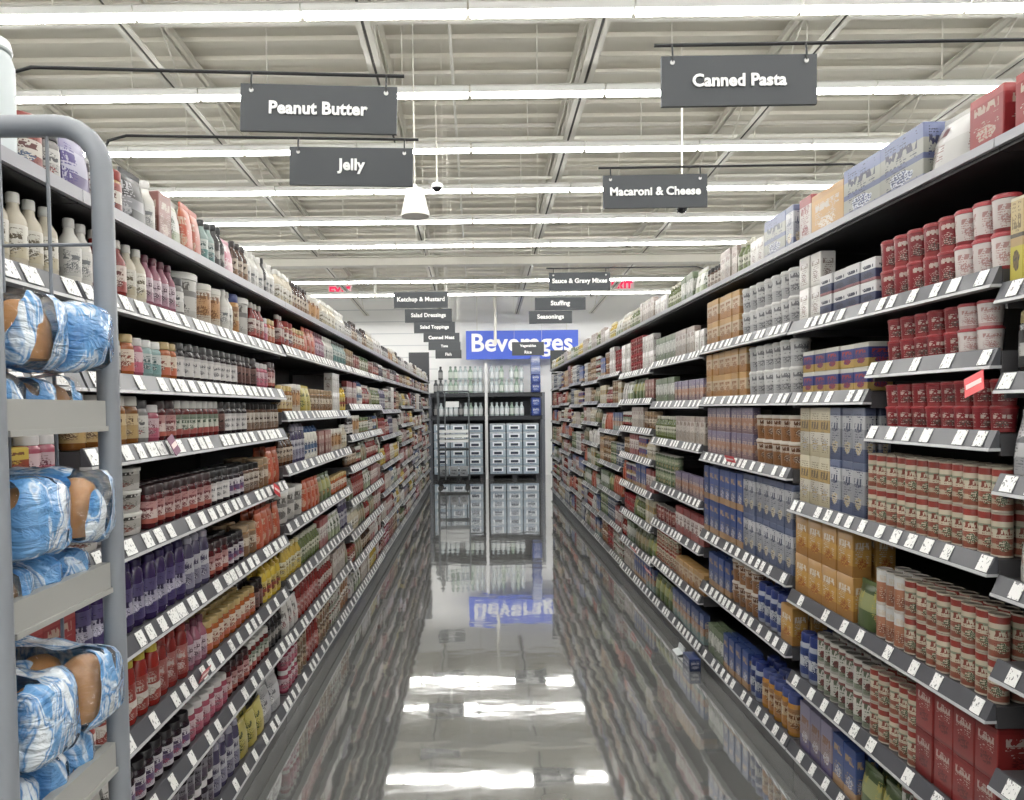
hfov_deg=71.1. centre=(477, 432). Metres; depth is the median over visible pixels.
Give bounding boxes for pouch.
[17,110,42,166]
[57,138,89,192]
[85,154,90,193]
[91,792,100,799]
[99,783,108,799]
[117,166,145,223]
[171,203,179,242]
[177,201,192,249]
[188,209,200,254]
[220,238,232,272]
[237,715,247,758]
[239,509,248,520]
[239,705,245,716]
[243,705,256,747]
[248,506,253,519]
[252,447,259,456]
[252,695,263,735]
[253,509,263,549]
[259,446,264,456]
[259,506,268,545]
[264,447,273,484]
[264,503,273,541]
[271,446,278,482]
[271,501,279,538]
[279,602,288,634]
[286,598,293,628]
[290,591,297,622]
[300,327,306,351]
[300,385,306,410]
[301,479,307,510]
[304,328,311,353]
[304,386,310,410]
[305,478,312,508]
[309,330,314,354]
[310,476,315,506]
[313,475,318,504]
[316,474,322,501]
[320,472,326,499]
[324,471,330,497]
[328,513,333,537]
[328,519,330,540]
[331,510,337,534]
[335,508,339,531]
[347,576,351,597]
[348,575,353,593]
[351,573,355,590]
[354,572,357,587]
[356,568,359,584]
[362,471,365,489]
[363,470,366,487]
[366,468,369,485]
[375,437,379,452]
[605,413,607,428]
[609,473,612,489]
[610,413,612,429]
[611,474,614,490]
[614,474,616,491]
[617,476,619,494]
[618,319,621,333]
[620,318,623,332]
[621,485,625,496]
[623,383,626,398]
[623,460,626,478]
[626,383,629,398]
[628,382,631,398]
[630,381,634,398]
[633,379,637,398]
[634,494,639,514]
[636,379,641,397]
[640,378,645,397]
[643,378,648,397]
[648,533,654,556]
[652,536,656,555]
[656,572,662,596]
[660,576,666,601]
[664,580,670,606]
[669,584,674,610]
[695,270,701,293]
[700,266,708,290]
[858,577,876,632]
[861,760,885,799]
[882,768,901,790]
[883,778,901,799]
[1021,544,1023,581]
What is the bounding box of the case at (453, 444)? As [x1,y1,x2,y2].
[451,442,466,447]
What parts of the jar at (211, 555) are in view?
lid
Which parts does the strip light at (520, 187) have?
hanger rod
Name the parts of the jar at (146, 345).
lid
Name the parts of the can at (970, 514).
lid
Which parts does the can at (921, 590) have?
lid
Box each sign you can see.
[15,65,403,135]
[105,134,418,186]
[328,273,351,298]
[394,73,447,307]
[405,116,451,322]
[414,193,454,332]
[423,209,459,341]
[428,248,460,349]
[435,252,461,358]
[466,289,577,359]
[512,262,543,355]
[529,128,571,323]
[535,74,585,309]
[546,266,703,290]
[598,163,856,208]
[610,270,633,288]
[654,38,1023,107]
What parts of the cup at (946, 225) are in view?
lid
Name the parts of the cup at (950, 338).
lid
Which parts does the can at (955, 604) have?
lid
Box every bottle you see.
[3,208,9,258]
[5,191,28,264]
[21,199,43,269]
[37,206,58,274]
[58,218,81,281]
[74,224,92,285]
[75,604,92,642]
[87,229,92,258]
[90,728,95,744]
[91,598,103,643]
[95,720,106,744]
[116,240,126,295]
[120,245,136,299]
[125,562,133,632]
[128,557,144,626]
[128,660,136,725]
[130,249,146,302]
[132,651,148,716]
[139,180,154,228]
[140,255,153,304]
[140,551,157,619]
[144,643,160,705]
[147,258,161,307]
[152,547,167,611]
[155,637,168,695]
[156,262,168,309]
[162,543,176,605]
[163,265,175,311]
[163,630,177,687]
[171,539,185,599]
[173,622,188,678]
[180,535,194,593]
[185,623,194,670]
[189,532,201,588]
[189,618,201,665]
[195,614,206,659]
[196,219,208,258]
[196,528,209,583]
[204,223,214,262]
[210,224,219,264]
[212,742,220,797]
[215,228,224,267]
[216,734,226,786]
[218,289,229,328]
[223,725,234,777]
[225,292,232,329]
[228,241,237,274]
[228,294,238,331]
[230,717,239,767]
[234,244,242,277]
[239,247,247,280]
[244,249,250,282]
[247,252,255,284]
[248,302,255,337]
[251,569,256,576]
[252,255,258,286]
[252,304,259,338]
[255,257,263,289]
[256,306,263,339]
[256,565,266,602]
[260,258,266,290]
[262,562,271,598]
[262,621,270,650]
[263,263,269,292]
[266,265,273,294]
[267,559,276,594]
[267,617,274,647]
[271,613,277,642]
[272,269,280,298]
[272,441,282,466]
[272,556,280,590]
[273,315,281,344]
[275,610,281,639]
[277,271,283,300]
[277,550,285,580]
[278,316,284,343]
[280,273,286,301]
[280,440,285,465]
[283,275,288,303]
[283,433,289,464]
[283,547,288,577]
[286,277,291,304]
[286,546,291,574]
[287,424,295,462]
[287,433,292,463]
[288,541,294,572]
[289,281,293,305]
[289,539,296,569]
[291,282,296,307]
[292,424,298,461]
[292,585,300,617]
[293,537,300,567]
[294,284,299,309]
[294,535,301,564]
[295,423,301,460]
[297,286,302,310]
[297,533,304,562]
[298,423,304,459]
[298,581,304,614]
[300,532,306,560]
[301,289,306,313]
[302,530,308,558]
[302,578,307,610]
[303,426,308,458]
[305,291,308,314]
[305,426,311,457]
[305,528,311,556]
[305,575,309,606]
[306,628,309,660]
[307,527,314,554]
[307,625,311,655]
[308,426,314,456]
[308,573,312,603]
[309,621,314,651]
[310,525,316,552]
[310,570,314,599]
[311,425,316,455]
[312,523,318,550]
[312,617,317,648]
[313,332,316,354]
[313,567,318,597]
[315,333,318,355]
[316,334,320,356]
[316,566,320,593]
[317,299,323,322]
[317,564,322,591]
[319,562,323,588]
[320,335,323,357]
[321,301,325,323]
[321,560,326,586]
[322,336,325,357]
[323,302,326,324]
[323,337,327,358]
[323,559,328,584]
[325,338,329,359]
[325,557,330,582]
[326,305,330,326]
[327,339,330,359]
[327,555,331,579]
[329,340,332,360]
[330,307,333,328]
[331,340,334,360]
[333,310,337,330]
[334,342,337,361]
[335,343,339,362]
[335,502,341,529]
[338,313,341,332]
[338,425,343,447]
[339,388,342,409]
[339,501,343,527]
[340,388,344,409]
[342,345,345,364]
[342,425,345,446]
[342,445,348,466]
[343,498,346,524]
[348,474,353,496]
[349,509,353,530]
[350,444,353,464]
[352,473,355,495]
[353,507,356,528]
[354,472,357,494]
[355,382,359,403]
[356,472,359,493]
[357,382,360,403]
[357,471,360,492]
[361,385,363,403]
[362,385,365,403]
[362,499,366,518]
[363,439,367,457]
[365,386,368,403]
[365,497,368,516]
[382,445,386,462]
[433,380,437,392]
[434,403,436,415]
[438,367,442,379]
[438,380,442,392]
[439,403,442,415]
[443,380,447,392]
[448,366,452,379]
[448,380,452,392]
[449,407,452,415]
[453,366,457,379]
[453,380,457,392]
[454,407,457,415]
[458,366,462,379]
[458,380,462,392]
[459,403,462,415]
[463,366,467,379]
[463,380,467,392]
[464,403,467,415]
[468,366,472,379]
[468,380,472,392]
[470,403,472,415]
[473,366,477,379]
[473,380,477,392]
[473,403,477,415]
[478,366,482,379]
[478,379,482,392]
[478,403,482,415]
[489,366,493,378]
[489,379,493,392]
[490,402,493,415]
[494,366,498,378]
[494,379,498,392]
[495,402,498,415]
[499,366,503,378]
[499,379,503,392]
[499,402,503,415]
[504,379,508,391]
[504,402,508,415]
[509,366,513,378]
[509,379,513,391]
[509,402,513,415]
[514,366,518,378]
[514,379,518,391]
[514,402,518,415]
[519,366,523,378]
[519,379,523,391]
[519,402,523,414]
[598,331,600,344]
[614,322,617,335]
[624,517,627,534]
[625,314,627,329]
[629,311,632,327]
[636,308,639,324]
[638,497,642,516]
[640,498,644,517]
[643,500,645,519]
[647,437,650,458]
[649,437,651,458]
[651,444,653,459]
[653,445,659,459]
[657,416,661,436]
[660,416,663,437]
[662,416,665,437]
[665,416,669,438]
[667,416,671,438]
[668,288,671,307]
[669,416,673,438]
[670,286,674,306]
[671,416,675,439]
[673,285,677,304]
[673,418,675,439]
[675,283,678,303]
[677,282,680,302]
[738,243,745,270]
[743,240,750,268]
[748,237,755,265]
[751,655,764,695]
[755,660,769,701]
[758,581,772,621]
[762,668,776,707]
[765,584,779,626]
[767,655,780,667]
[768,673,783,714]
[770,588,785,631]
[773,660,786,673]
[774,679,788,721]
[777,592,788,635]
[779,667,790,679]
[781,685,796,728]
[782,586,791,592]
[787,692,803,736]
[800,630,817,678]
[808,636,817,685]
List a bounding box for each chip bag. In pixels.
[245,697,251,709]
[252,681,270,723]
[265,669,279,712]
[343,541,346,563]
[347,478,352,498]
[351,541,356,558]
[355,538,359,555]
[356,505,360,524]
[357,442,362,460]
[358,503,362,521]
[358,536,361,552]
[360,441,364,459]
[360,501,364,519]
[367,496,370,513]
[369,495,372,512]
[373,413,377,428]
[598,409,603,422]
[635,525,639,544]
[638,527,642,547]
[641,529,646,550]
[645,532,649,552]
[1014,409,1023,475]
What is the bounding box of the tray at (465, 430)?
[439,429,467,432]
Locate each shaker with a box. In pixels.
[236,464,249,493]
[240,463,253,491]
[245,403,251,431]
[246,462,258,489]
[250,404,254,430]
[254,404,259,430]
[258,404,264,429]
[263,404,266,429]
[266,404,271,429]
[271,404,274,428]
[273,404,277,428]
[707,270,710,287]
[710,267,714,285]
[714,265,717,283]
[718,263,720,281]
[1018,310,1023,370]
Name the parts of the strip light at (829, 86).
hanger rod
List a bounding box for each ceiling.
[0,0,1023,297]
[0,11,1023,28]
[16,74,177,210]
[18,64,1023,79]
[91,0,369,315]
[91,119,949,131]
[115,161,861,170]
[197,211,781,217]
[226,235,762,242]
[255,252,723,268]
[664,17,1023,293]
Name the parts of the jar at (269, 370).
lid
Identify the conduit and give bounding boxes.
[446,0,467,297]
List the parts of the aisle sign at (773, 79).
rod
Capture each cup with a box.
[341,591,343,607]
[343,589,345,604]
[345,586,347,601]
[732,558,739,580]
[732,579,739,602]
[738,561,745,584]
[738,583,745,606]
[742,288,750,312]
[742,312,750,333]
[744,565,752,589]
[744,587,752,611]
[749,285,756,309]
[749,310,756,331]
[749,347,757,371]
[749,371,756,394]
[751,569,768,593]
[751,592,757,616]
[756,282,764,307]
[756,307,764,330]
[756,345,764,370]
[756,370,764,393]
[756,415,764,438]
[756,438,763,461]
[763,344,773,369]
[763,369,773,393]
[763,415,772,438]
[763,439,773,463]
[764,278,772,304]
[764,304,771,327]
[771,275,781,301]
[771,301,781,325]
[772,342,781,368]
[772,368,780,392]
[772,415,780,439]
[772,440,781,464]
[780,271,789,298]
[780,298,789,323]
[780,340,790,366]
[780,367,790,392]
[780,415,789,440]
[780,441,789,466]
[788,266,799,295]
[788,295,799,321]
[788,442,800,468]
[789,338,810,365]
[789,366,802,392]
[789,415,800,441]
[880,239,894,270]
[880,269,894,297]
[885,385,897,405]
[885,406,897,425]
[887,319,901,340]
[887,340,900,359]
[893,234,908,266]
[893,265,907,293]
[896,384,912,405]
[896,406,912,426]
[899,338,914,358]
[900,316,915,338]
[906,260,923,290]
[907,228,924,261]
[911,383,926,405]
[911,406,926,426]
[913,336,927,356]
[914,313,928,336]
[922,255,938,285]
[923,222,939,256]
[925,382,941,405]
[925,406,940,427]
[926,310,945,333]
[926,333,944,355]
[937,249,955,281]
[938,215,955,251]
[939,406,954,428]
[940,381,955,405]
[943,306,959,331]
[943,331,958,353]
[953,381,973,405]
[953,406,972,428]
[954,208,973,245]
[954,244,973,277]
[957,303,978,328]
[957,328,977,351]
[971,405,998,429]
[972,200,992,239]
[972,237,992,272]
[973,379,991,404]
[976,299,1004,326]
[976,325,1005,350]
[989,379,1017,404]
[989,405,1019,431]
[990,230,1010,268]
[991,192,1023,233]
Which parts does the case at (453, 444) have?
label panel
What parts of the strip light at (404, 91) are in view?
hanger rod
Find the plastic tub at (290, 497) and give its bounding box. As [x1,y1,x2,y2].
[287,486,294,518]
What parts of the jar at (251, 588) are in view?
lid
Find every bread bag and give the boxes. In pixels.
[3,290,68,370]
[6,301,113,373]
[6,372,25,398]
[9,465,115,542]
[9,473,71,563]
[12,555,62,589]
[13,566,33,597]
[15,635,124,731]
[16,665,80,772]
[17,377,56,399]
[19,373,82,399]
[20,772,39,799]
[21,753,70,799]
[51,546,89,577]
[63,730,95,772]
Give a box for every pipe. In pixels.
[103,132,906,144]
[148,173,843,183]
[174,192,819,201]
[251,247,731,254]
[373,267,376,297]
[444,267,447,291]
[493,285,496,344]
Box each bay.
[1,145,87,395]
[3,190,292,799]
[195,302,354,723]
[289,338,385,618]
[337,356,403,564]
[376,367,415,533]
[384,373,424,511]
[411,378,430,496]
[550,365,584,504]
[559,361,595,515]
[568,354,616,529]
[580,346,631,548]
[596,335,667,574]
[618,318,709,610]
[649,293,775,668]
[698,246,895,769]
[786,138,1023,799]
[987,123,1023,799]
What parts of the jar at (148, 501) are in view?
lid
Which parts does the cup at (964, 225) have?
lid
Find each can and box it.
[296,653,300,674]
[297,637,300,654]
[300,634,302,649]
[301,649,302,669]
[302,629,305,645]
[303,645,306,665]
[315,611,319,625]
[318,626,320,644]
[320,607,322,622]
[320,622,322,640]
[323,618,325,636]
[327,613,329,629]
[329,609,331,626]
[331,593,333,607]
[332,607,333,623]
[334,604,335,621]
[338,598,339,614]
[614,499,620,510]
[621,457,627,467]
[656,452,663,466]
[656,467,657,481]
[657,542,658,557]
[658,453,660,467]
[658,468,660,482]
[658,504,666,519]
[659,544,660,558]
[660,453,668,468]
[660,469,662,483]
[661,505,668,521]
[662,469,664,484]
[662,546,663,562]
[663,454,666,469]
[664,506,672,522]
[664,548,665,563]
[665,454,671,469]
[665,470,667,485]
[666,508,674,524]
[666,549,667,565]
[668,455,676,470]
[668,471,669,486]
[668,509,675,525]
[668,551,669,566]
[670,456,674,471]
[670,472,673,487]
[670,537,672,552]
[670,552,672,568]
[671,511,675,527]
[674,456,683,472]
[674,540,681,555]
[674,555,675,571]
[817,631,831,662]
[817,660,823,691]
[824,636,838,667]
[824,666,829,696]
[830,640,845,673]
[830,671,837,702]
[832,631,841,640]
[838,645,853,678]
[838,677,844,708]
[840,636,847,644]
[845,650,860,684]
[845,682,852,715]
[847,640,856,650]
[853,655,869,690]
[853,688,861,722]
[856,645,864,655]
[862,661,878,697]
[862,695,869,729]
[864,650,871,660]
[868,453,883,487]
[868,487,875,521]
[869,700,877,736]
[870,665,885,702]
[871,655,881,664]
[876,454,892,489]
[876,489,885,524]
[876,566,892,603]
[876,602,885,638]
[878,670,894,709]
[878,707,888,744]
[881,661,887,670]
[885,607,893,643]
[886,455,902,490]
[886,491,896,526]
[886,570,902,607]
[888,665,897,675]
[889,676,906,716]
[889,713,898,751]
[894,574,911,612]
[894,611,903,648]
[895,566,910,573]
[897,456,914,492]
[897,492,904,529]
[897,671,907,679]
[898,720,907,759]
[899,682,915,723]
[902,785,912,799]
[904,570,920,577]
[904,578,922,617]
[904,615,915,654]
[905,457,922,494]
[905,494,915,532]
[907,677,915,685]
[907,689,915,730]
[907,727,915,767]
[913,574,929,579]
[916,458,932,497]
[916,496,927,535]
[916,582,934,622]
[916,620,925,660]
[923,577,940,583]
[926,586,945,627]
[926,626,935,666]
[927,499,938,538]
[928,459,947,499]
[935,582,953,590]
[935,631,949,673]
[936,590,955,633]
[938,501,951,542]
[939,461,958,501]
[946,586,965,594]
[949,637,960,680]
[950,595,970,639]
[951,503,962,545]
[952,462,972,504]
[959,590,978,596]
[960,643,974,688]
[961,600,982,646]
[962,463,983,506]
[962,506,977,549]
[969,595,989,604]
[971,462,989,464]
[974,649,987,695]
[975,605,997,652]
[977,509,990,553]
[978,465,1000,509]
[983,600,1004,608]
[986,463,1006,465]
[987,656,1010,704]
[988,611,1010,659]
[990,511,1013,557]
[991,467,1014,512]
[998,605,1019,613]
[1010,611,1023,659]
[1010,656,1023,703]
[1013,511,1023,556]
[1014,499,1023,512]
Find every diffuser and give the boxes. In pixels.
[0,14,134,23]
[16,97,64,103]
[65,96,198,102]
[83,153,129,156]
[131,151,242,156]
[136,12,299,21]
[162,193,176,196]
[178,192,274,195]
[201,95,239,101]
[214,222,298,225]
[244,246,317,249]
[245,151,289,155]
[277,190,372,194]
[293,282,345,283]
[301,221,384,224]
[304,10,464,20]
[311,295,356,296]
[320,245,394,248]
[348,281,409,283]
[358,294,393,296]
[375,189,469,193]
[387,220,470,223]
[397,93,467,98]
[397,244,471,247]
[411,280,472,282]
[413,149,468,153]
[449,294,472,295]
[471,9,631,18]
[472,91,602,97]
[473,147,582,152]
[473,188,568,192]
[474,219,557,222]
[474,244,548,246]
[475,279,535,281]
[475,293,531,294]
[533,292,589,294]
[551,243,625,245]
[560,218,643,221]
[571,188,602,191]
[586,146,696,151]
[591,292,647,293]
[606,90,660,96]
[610,278,663,280]
[628,242,703,244]
[636,7,798,16]
[646,217,730,220]
[650,291,670,292]
[665,278,681,279]
[699,145,810,150]
[705,241,745,244]
[707,186,764,189]
[732,217,772,219]
[767,185,831,189]
[801,5,965,14]
[812,144,887,148]
[817,88,873,94]
[874,87,995,93]
[966,4,1023,12]
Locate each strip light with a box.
[0,0,136,23]
[16,89,65,103]
[62,46,200,102]
[71,103,130,156]
[127,145,177,196]
[128,109,244,156]
[133,0,302,21]
[169,184,213,223]
[176,156,275,195]
[198,27,267,101]
[212,196,299,225]
[241,228,318,249]
[242,133,356,155]
[275,143,373,194]
[289,278,346,283]
[299,195,385,224]
[301,0,466,20]
[306,284,356,296]
[318,207,395,248]
[347,253,409,283]
[357,142,469,153]
[357,267,415,296]
[374,154,470,193]
[376,26,468,98]
[386,181,471,223]
[396,224,472,247]
[410,249,472,282]
[416,290,473,295]
[469,0,634,18]
[470,24,604,97]
[471,98,584,152]
[472,140,569,192]
[473,180,558,222]
[473,205,549,246]
[474,248,536,281]
[474,289,531,294]
[532,265,590,294]
[537,276,548,281]
[550,204,627,245]
[559,179,645,221]
[570,139,618,191]
[584,97,698,151]
[591,266,648,293]
[604,23,672,96]
[610,246,664,280]
[627,208,704,244]
[633,0,802,16]
[645,208,732,220]
[649,288,670,292]
[664,246,695,279]
[697,107,813,150]
[704,203,759,244]
[707,138,767,189]
[731,177,780,219]
[765,137,841,189]
[798,0,969,14]
[806,21,877,94]
[811,94,898,148]
[874,20,1013,93]
[965,0,1023,12]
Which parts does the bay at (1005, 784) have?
price rail, price rail, price rail, price rail, price rail, price rail, shelf, shelf, shelf, shelf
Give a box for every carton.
[30,628,42,637]
[43,612,75,641]
[626,462,636,471]
[629,463,635,472]
[641,436,644,446]
[641,446,643,456]
[644,436,652,446]
[644,447,646,457]
[676,555,689,574]
[679,558,693,579]
[683,652,700,670]
[684,561,699,583]
[689,565,705,587]
[694,569,708,591]
[699,572,708,596]
[707,302,711,324]
[707,323,711,343]
[707,354,712,376]
[707,376,712,396]
[712,298,719,322]
[712,321,719,342]
[713,353,718,375]
[713,375,718,395]
[719,351,724,374]
[719,374,724,395]
[720,296,724,319]
[720,319,724,340]
[725,292,732,317]
[725,316,731,338]
[725,350,730,373]
[725,373,730,395]
[731,348,738,372]
[731,372,739,395]
[732,289,743,314]
[732,313,742,337]
[739,346,756,371]
[739,371,750,394]
[781,602,807,645]
[795,552,807,596]
[796,514,808,556]
[803,351,814,372]
[803,372,814,391]
[808,519,821,563]
[808,558,821,603]
[808,615,826,633]
[812,178,843,232]
[814,371,825,390]
[815,349,826,371]
[820,273,833,296]
[820,293,833,314]
[822,523,837,569]
[822,564,836,612]
[826,346,840,369]
[826,369,840,390]
[833,289,845,310]
[834,268,845,292]
[837,528,871,577]
[837,571,871,622]
[841,344,854,368]
[841,368,853,389]
[845,284,860,307]
[846,262,860,287]
[854,341,888,366]
[854,366,892,390]
[861,256,881,283]
[861,279,881,302]
[871,540,895,576]
[915,725,933,782]
[916,682,934,736]
[934,694,953,750]
[934,738,953,799]
[953,706,975,765]
[953,753,974,799]
[970,82,1015,149]
[975,719,1023,777]
[975,768,1001,799]
[1015,72,1023,126]
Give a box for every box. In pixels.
[11,447,28,466]
[149,191,171,238]
[313,519,322,548]
[315,431,321,455]
[317,517,325,545]
[319,430,327,452]
[320,515,327,542]
[321,431,323,453]
[324,373,334,391]
[328,430,330,451]
[329,552,335,578]
[332,392,334,409]
[332,549,337,574]
[335,374,336,391]
[335,392,336,409]
[335,547,340,572]
[337,374,338,392]
[337,393,339,409]
[337,544,342,568]
[340,542,344,566]
[341,381,348,403]
[349,382,350,402]
[352,382,354,403]
[359,563,362,581]
[367,465,372,484]
[367,555,369,571]
[371,522,372,538]
[372,465,373,482]
[372,490,375,508]
[373,520,374,536]
[374,462,377,480]
[374,542,377,558]
[376,489,377,507]
[598,432,604,443]
[613,347,619,359]
[613,360,615,371]
[616,412,620,430]
[618,383,619,402]
[618,412,621,429]
[618,508,620,526]
[620,382,624,399]
[620,413,623,431]
[621,513,623,528]
[624,544,625,562]
[626,546,627,564]
[627,519,631,538]
[628,343,630,357]
[628,358,630,371]
[629,549,631,569]
[630,521,632,540]
[631,434,633,453]
[632,407,633,425]
[632,522,637,542]
[632,551,633,571]
[634,407,635,426]
[634,434,639,453]
[634,553,635,573]
[636,407,637,426]
[636,435,642,454]
[636,463,639,485]
[636,555,638,576]
[638,407,640,426]
[638,464,640,486]
[639,557,640,578]
[640,303,642,322]
[641,407,647,427]
[641,464,642,487]
[641,559,643,581]
[643,302,644,320]
[643,336,645,352]
[643,353,645,367]
[643,465,649,488]
[644,562,645,583]
[645,300,647,319]
[645,336,648,351]
[645,380,647,397]
[646,352,648,367]
[646,468,651,490]
[646,499,648,522]
[646,564,648,587]
[648,298,650,317]
[648,334,650,350]
[648,351,650,366]
[648,379,650,397]
[648,469,653,491]
[649,500,650,524]
[649,567,653,589]
[651,296,657,316]
[651,333,660,350]
[651,350,655,364]
[651,379,656,397]
[651,470,658,493]
[651,500,658,526]
[652,568,658,592]
[655,300,657,314]
[656,339,658,360]
[656,379,658,400]
[658,298,660,312]
[659,338,661,359]
[659,379,661,400]
[661,296,663,311]
[662,337,665,359]
[662,378,663,400]
[664,293,669,309]
[664,378,667,400]
[666,335,668,358]
[668,377,670,400]
[669,334,671,357]
[671,377,679,400]
[672,333,675,356]
[673,587,680,614]
[675,331,678,355]
[675,382,677,399]
[675,470,681,489]
[676,416,678,439]
[676,505,684,531]
[676,590,684,618]
[678,381,681,399]
[678,471,683,491]
[679,330,681,354]
[679,416,682,440]
[679,507,686,533]
[680,594,688,622]
[681,277,685,300]
[682,328,686,353]
[682,381,684,399]
[682,472,687,492]
[683,416,686,441]
[683,508,690,536]
[683,597,691,626]
[685,380,688,399]
[685,473,693,494]
[686,275,688,298]
[687,327,689,352]
[687,416,690,441]
[687,510,694,538]
[687,601,695,631]
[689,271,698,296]
[689,380,691,399]
[689,475,697,495]
[690,325,700,351]
[691,416,699,442]
[691,512,698,541]
[691,604,700,634]
[692,379,695,399]
[693,476,700,497]
[695,330,699,350]
[695,514,703,543]
[695,608,704,640]
[696,379,699,399]
[696,417,699,443]
[696,477,703,498]
[699,517,709,546]
[700,328,706,349]
[700,378,706,399]
[700,417,707,444]
[700,478,703,500]
[700,612,709,644]
[704,465,710,498]
[704,497,709,530]
[708,407,712,429]
[708,430,711,452]
[709,551,718,586]
[709,622,718,653]
[710,466,719,500]
[710,499,713,532]
[712,407,716,430]
[712,430,716,452]
[713,626,723,659]
[714,468,722,502]
[714,501,719,536]
[714,554,722,589]
[716,431,720,453]
[716,622,726,626]
[717,407,720,430]
[718,631,724,664]
[719,557,728,594]
[720,469,727,504]
[720,503,724,538]
[721,252,724,279]
[721,407,725,431]
[721,431,724,454]
[721,626,732,631]
[723,632,733,671]
[725,248,731,277]
[725,407,731,431]
[725,432,731,455]
[725,470,734,506]
[725,505,729,541]
[725,561,733,598]
[729,637,739,677]
[730,472,738,509]
[730,508,736,545]
[731,244,740,274]
[731,407,736,432]
[732,432,736,456]
[732,632,742,639]
[735,643,746,683]
[736,407,741,432]
[737,433,741,457]
[737,473,743,511]
[737,510,742,548]
[738,637,749,643]
[742,407,747,433]
[742,433,746,458]
[742,648,754,690]
[743,473,756,512]
[743,512,748,551]
[744,643,755,649]
[747,407,760,433]
[747,434,757,460]
[749,475,760,515]
[749,514,756,555]
[750,240,756,264]
[751,648,762,655]
[756,516,762,558]
[757,235,763,261]
[757,476,769,518]
[763,478,777,520]
[763,519,769,562]
[770,480,781,523]
[770,522,776,565]
[776,525,784,570]
[777,481,789,526]
[785,483,799,530]
[785,528,795,575]
[786,204,799,245]
[799,194,816,239]
[799,256,810,290]
[800,288,810,319]
[800,408,809,455]
[800,454,809,502]
[800,700,815,754]
[810,408,819,456]
[810,456,819,505]
[810,709,826,766]
[811,251,835,286]
[811,284,819,316]
[819,457,829,508]
[820,408,829,458]
[821,719,840,778]
[830,408,842,459]
[830,459,842,511]
[833,731,852,790]
[842,408,852,461]
[842,461,852,514]
[844,742,864,799]
[852,462,867,519]
[853,408,875,463]
[857,745,877,768]
[876,408,890,453]
[1010,195,1023,280]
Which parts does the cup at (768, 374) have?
lid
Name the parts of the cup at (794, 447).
lid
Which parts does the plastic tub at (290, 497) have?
lid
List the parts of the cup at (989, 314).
lid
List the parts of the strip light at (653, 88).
hanger rod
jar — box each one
[0,36,17,152]
[11,435,41,466]
[38,434,54,466]
[42,137,60,176]
[58,395,86,450]
[83,395,97,447]
[113,169,121,210]
[118,330,120,372]
[118,334,134,373]
[120,396,126,443]
[123,396,138,443]
[130,755,145,799]
[131,338,143,374]
[131,767,134,799]
[135,744,154,791]
[136,400,148,442]
[139,485,157,528]
[141,340,152,375]
[141,479,157,482]
[144,482,164,524]
[146,400,165,440]
[146,405,158,441]
[146,735,162,780]
[150,342,161,376]
[150,477,166,480]
[155,726,173,770]
[156,480,174,521]
[159,342,170,377]
[160,475,175,478]
[162,478,181,518]
[163,400,175,439]
[164,717,181,760]
[168,342,184,378]
[168,344,176,378]
[171,277,183,314]
[171,477,188,515]
[172,791,178,799]
[173,401,181,438]
[173,709,189,750]
[178,780,187,799]
[179,475,196,512]
[180,401,189,437]
[181,704,195,741]
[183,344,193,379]
[186,697,202,733]
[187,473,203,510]
[187,771,194,799]
[188,401,196,436]
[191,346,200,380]
[193,690,209,725]
[194,762,201,789]
[194,787,201,799]
[195,401,202,436]
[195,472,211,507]
[195,610,205,616]
[198,684,214,717]
[199,347,207,381]
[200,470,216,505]
[200,605,210,614]
[201,401,208,435]
[201,754,207,780]
[201,778,208,799]
[202,619,212,653]
[203,614,219,648]
[206,349,213,381]
[207,401,213,435]
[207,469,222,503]
[207,524,226,533]
[207,532,220,536]
[207,601,216,609]
[207,677,222,711]
[207,747,212,771]
[207,770,213,799]
[208,539,222,574]
[208,542,215,578]
[208,609,223,642]
[212,350,220,382]
[212,402,218,434]
[212,529,224,534]
[212,536,228,570]
[212,672,227,703]
[213,597,222,605]
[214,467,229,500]
[214,605,229,637]
[216,521,234,531]
[217,402,224,434]
[217,662,231,697]
[218,593,228,601]
[219,351,225,382]
[220,535,233,567]
[221,601,235,632]
[223,402,231,433]
[224,458,241,463]
[224,532,238,563]
[224,589,232,596]
[225,353,231,383]
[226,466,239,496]
[226,597,240,627]
[227,467,233,498]
[227,656,237,691]
[229,402,236,432]
[229,523,248,556]
[229,529,243,560]
[229,586,236,593]
[230,354,236,383]
[230,465,243,494]
[231,593,244,623]
[232,457,247,462]
[233,580,242,589]
[233,651,243,685]
[234,402,241,432]
[236,355,242,384]
[236,589,249,618]
[237,520,256,552]
[238,646,248,679]
[240,402,246,431]
[241,356,245,384]
[241,577,246,586]
[242,586,254,614]
[243,642,251,673]
[244,357,250,385]
[245,458,263,487]
[245,580,259,610]
[247,637,256,668]
[249,358,256,385]
[249,576,262,606]
[251,457,267,485]
[252,633,260,664]
[255,363,259,386]
[256,629,263,659]
[259,363,263,386]
[260,362,271,387]
[260,626,268,655]
[263,318,267,340]
[263,364,267,387]
[267,319,271,341]
[270,320,274,343]
[270,385,282,411]
[271,363,274,387]
[276,652,287,670]
[277,669,288,693]
[281,321,288,345]
[282,386,285,410]
[285,386,289,410]
[287,648,291,665]
[288,323,292,346]
[288,665,291,687]
[289,386,291,410]
[290,645,293,661]
[291,661,294,682]
[292,328,295,347]
[294,641,296,657]
[294,657,297,678]
[295,329,297,348]
[297,330,301,349]
[301,331,303,350]
[308,389,313,410]
[313,389,316,410]
[317,390,319,409]
[320,390,322,409]
[322,390,325,409]
[325,391,328,409]
[328,391,331,409]
[329,476,335,493]
[329,477,332,494]
[332,474,339,490]
[334,473,341,489]
[336,472,343,488]
[341,419,348,435]
[343,349,347,364]
[343,471,346,486]
[345,543,354,560]
[345,545,352,561]
[346,547,350,559]
[350,418,352,433]
[351,351,352,366]
[354,446,359,461]
[359,417,360,432]
[362,417,363,431]
[610,436,617,449]
[624,437,626,451]
[646,411,655,427]
[649,412,652,428]
[652,412,662,428]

